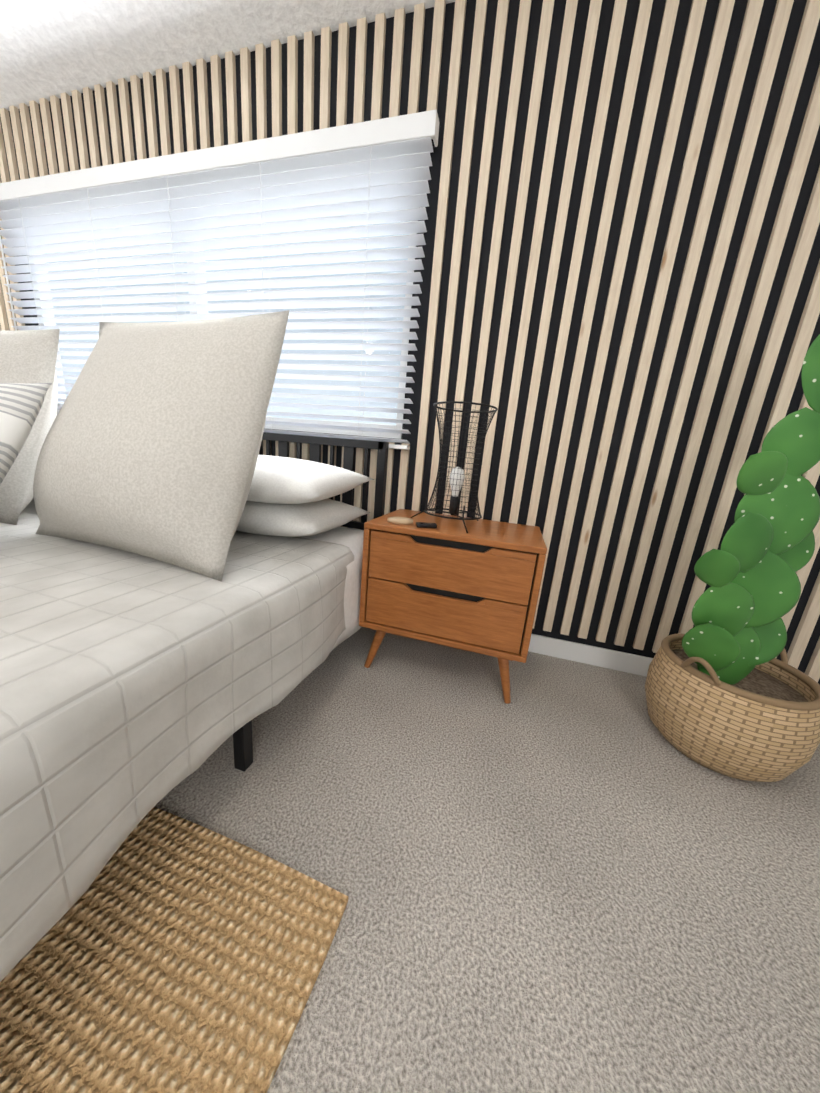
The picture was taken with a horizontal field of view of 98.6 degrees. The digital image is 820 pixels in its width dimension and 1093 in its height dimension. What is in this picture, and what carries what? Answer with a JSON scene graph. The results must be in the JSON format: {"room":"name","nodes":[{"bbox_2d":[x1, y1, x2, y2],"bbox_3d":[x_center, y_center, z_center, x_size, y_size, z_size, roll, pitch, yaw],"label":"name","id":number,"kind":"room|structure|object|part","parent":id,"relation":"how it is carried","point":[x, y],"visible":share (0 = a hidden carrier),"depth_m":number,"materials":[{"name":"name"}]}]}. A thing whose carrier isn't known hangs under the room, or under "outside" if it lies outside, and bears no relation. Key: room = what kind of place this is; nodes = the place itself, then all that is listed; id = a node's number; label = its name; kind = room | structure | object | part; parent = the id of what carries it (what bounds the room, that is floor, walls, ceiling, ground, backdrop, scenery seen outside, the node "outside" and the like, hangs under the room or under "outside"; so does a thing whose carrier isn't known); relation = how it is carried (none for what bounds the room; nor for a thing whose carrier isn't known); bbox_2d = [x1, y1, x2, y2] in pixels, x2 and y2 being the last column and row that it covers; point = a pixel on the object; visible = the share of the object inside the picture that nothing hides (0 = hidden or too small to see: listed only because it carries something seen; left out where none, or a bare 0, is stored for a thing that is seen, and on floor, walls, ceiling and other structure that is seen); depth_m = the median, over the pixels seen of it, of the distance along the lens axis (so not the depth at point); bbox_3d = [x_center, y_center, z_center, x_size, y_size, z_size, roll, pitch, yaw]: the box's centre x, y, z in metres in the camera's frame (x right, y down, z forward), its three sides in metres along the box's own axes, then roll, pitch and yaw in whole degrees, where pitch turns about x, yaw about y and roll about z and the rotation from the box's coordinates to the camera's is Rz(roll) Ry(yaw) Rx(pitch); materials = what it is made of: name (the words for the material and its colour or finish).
{"room":"bedroom","nodes":[
{"label":"bedroom","id":0,"kind":"room"},
{"bbox_2d":[0,0,454,110],"bbox_3d":[-1.325,-1.686,-0.450,5.840,0.100,4.390,9,15,15],"label":"ceiling","id":1,"kind":"structure","parent":0,"point":[49,48],"depth_m":1.44,"materials":[{"name":"paint"}]},
{"bbox_2d":[0,0,819,683],"bbox_3d":[-0.831,-0.925,1.863,5.840,2.440,0.120,9,15,15],"label":"wall","id":2,"kind":"structure","parent":0,"point":[700,58],"depth_m":1.34,"materials":[{"name":"black paint"}]},
{"bbox_2d":[0,137,432,443],"bbox_3d":[-1.139,-1.201,1.838,2.500,1.107,0.170,9,15,15],"label":"window blind","id":3,"kind":"structure","parent":2,"relation":"attached to","point":[332,185],"depth_m":1.63,"materials":[{"name":"white plastic"}]},
{"bbox_2d":[0,110,439,449],"bbox_3d":[-1.155,-1.206,1.778,2.530,1.200,0.054,9,15,15],"label":"blind valance","id":4,"kind":"object","parent":3,"relation":"attached to","point":[418,125],"visible":0.73,"depth_m":1.51,"materials":[{"name":"white plastic"}]},
{"bbox_2d":[0,236,16,329],"bbox_3d":[-2.291,-1.555,2.001,0.007,0.670,0.008,9,15,15],"label":"blind cord","id":5,"kind":"object","parent":4,"relation":"hanging from","point":[0,236],"depth_m":2.01,"materials":[{"name":"white fabric"}]},
{"bbox_2d":[18,197,39,329],"bbox_3d":[-2.130,-1.332,2.016,0.002,1.140,0.002,9,15,15],"label":"blind cord","id":6,"kind":"object","parent":4,"relation":"hanging from","point":[18,197],"depth_m":1.96,"materials":[{"name":"white fabric"}]},
{"bbox_2d":[87,187,103,321],"bbox_3d":[-1.647,-1.257,1.888,0.002,1.140,0.002,9,15,15],"label":"blind cord","id":7,"kind":"object","parent":4,"relation":"hanging from","point":[87,187],"depth_m":1.82,"materials":[{"name":"white fabric"}]},
{"bbox_2d":[167,177,177,321],"bbox_3d":[-1.163,-1.182,1.760,0.002,1.140,0.002,9,15,15],"label":"blind cord","id":8,"kind":"object","parent":4,"relation":"hanging from","point":[174,276],"depth_m":1.70,"materials":[{"name":"white fabric"}]},
{"bbox_2d":[260,161,262,291],"bbox_3d":[-0.679,-1.106,1.632,0.002,1.140,0.002,9,15,15],"label":"blind cord","id":9,"kind":"object","parent":4,"relation":"hanging from","point":[260,161],"depth_m":1.55,"materials":[{"name":"white fabric"}]},
{"bbox_2d":[358,144,371,431],"bbox_3d":[-0.196,-1.031,1.503,0.002,1.140,0.002,9,15,15],"label":"blind cord","id":10,"kind":"object","parent":4,"relation":"hanging from","point":[371,144],"depth_m":1.48,"materials":[{"name":"white fabric"}]},
{"bbox_2d":[362,224,372,435],"bbox_3d":[-0.182,-1.041,1.548,0.002,1.140,0.002,9,15,15],"label":"blind cord","id":11,"kind":"object","parent":4,"relation":"hanging from","point":[372,224],"depth_m":1.61,"materials":[{"name":"white fabric"}]},
{"bbox_2d":[0,0,819,682],"bbox_3d":[-0.860,-0.973,1.786,5.508,2.315,0.019,9,15,15],"label":"pine wall slats","id":12,"kind":"object","parent":2,"relation":"attached to","point":[786,208],"visible":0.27,"depth_m":1.34,"materials":[{"name":"beige wood"}]},
{"bbox_2d":[154,627,819,1092],"bbox_3d":[-1.538,0.764,0.184,5.840,0.100,4.390,9,15,15],"label":"floor","id":13,"kind":"structure","parent":0,"point":[558,875],"depth_m":0.77,"materials":[{"name":"carpet"}]},
{"bbox_2d":[0,807,348,1092],"bbox_3d":[-1.716,0.673,0.251,2.828,0.012,1.742,9,15,15],"label":"jute rug","id":14,"kind":"object","parent":13,"relation":"on","point":[169,953],"visible":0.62,"depth_m":0.58,"materials":[{"name":"beige wicker"}]},
{"bbox_2d":[0,310,388,981],"bbox_3d":[-1.363,-0.081,0.902,2.110,1.201,2.172,9,15,15],"label":"bed","id":15,"kind":"object","parent":13,"relation":"on","point":[180,574],"visible":1,"depth_m":0.85,"materials":[{"name":"white fabric"}]},
{"bbox_2d":[359,509,546,703],"bbox_3d":[0.171,0.208,1.493,0.640,0.613,0.430,9,15,15],"label":"nightstand","id":16,"kind":"object","parent":13,"relation":"on","point":[452,583],"visible":1,"depth_m":1.27,"materials":[{"name":"brown wood"}]},
{"bbox_2d":[387,517,412,524],"bbox_3d":[-0.037,-0.099,1.356,0.100,0.012,0.100,9,15,15],"label":"coaster","id":17,"kind":"object","parent":16,"relation":"on","point":[401,520],"visible":1,"depth_m":1.33,"materials":[{"name":"beige wood"}]},
{"bbox_2d":[416,522,436,527],"bbox_3d":[0.060,-0.078,1.299,0.075,0.015,0.035,2,15,-10],"label":"remote","id":18,"kind":"object","parent":16,"relation":"on","point":[425,525],"visible":0.98,"depth_m":1.28,"materials":[{"name":"black plastic"}]},
{"bbox_2d":[411,401,497,532],"bbox_3d":[0.160,-0.310,1.374,0.295,0.445,0.304,9,15,15],"label":"table lamp","id":19,"kind":"object","parent":16,"relation":"on","point":[457,477],"visible":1,"depth_m":1.35,"materials":[{"name":"black metal"}]},
{"bbox_3d":[0.182,-0.254,1.382,0.060,0.115,0.060,9,15,15],"label":"bulb","id":20,"kind":"part","parent":19,"relation":"part of","materials":[{"name":"white glass"}]},
{"bbox_2d":[528,634,652,676],"bbox_3d":[-0.949,0.223,2.093,5.600,0.090,0.017,9,15,15],"label":"baseboard","id":21,"kind":"structure","parent":13,"relation":"on","point":[598,656],"depth_m":1.60,"materials":[{"name":"white"}]},
{"bbox_2d":[645,334,819,781],"bbox_3d":[1.056,0.001,1.044,0.482,1.380,0.430,9,15,15],"label":"plant","id":22,"kind":"object","parent":13,"relation":"on","point":[728,693],"visible":1,"depth_m":0.99,"materials":[{"name":"plant"}]},
{"bbox_2d":[645,633,819,781],"bbox_3d":[1.038,0.497,1.165,0.430,0.358,0.430,9,15,15],"label":"basket","id":23,"kind":"object","parent":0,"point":[753,716],"depth_m":1.04,"materials":[{"name":"wicker"}]}
]}

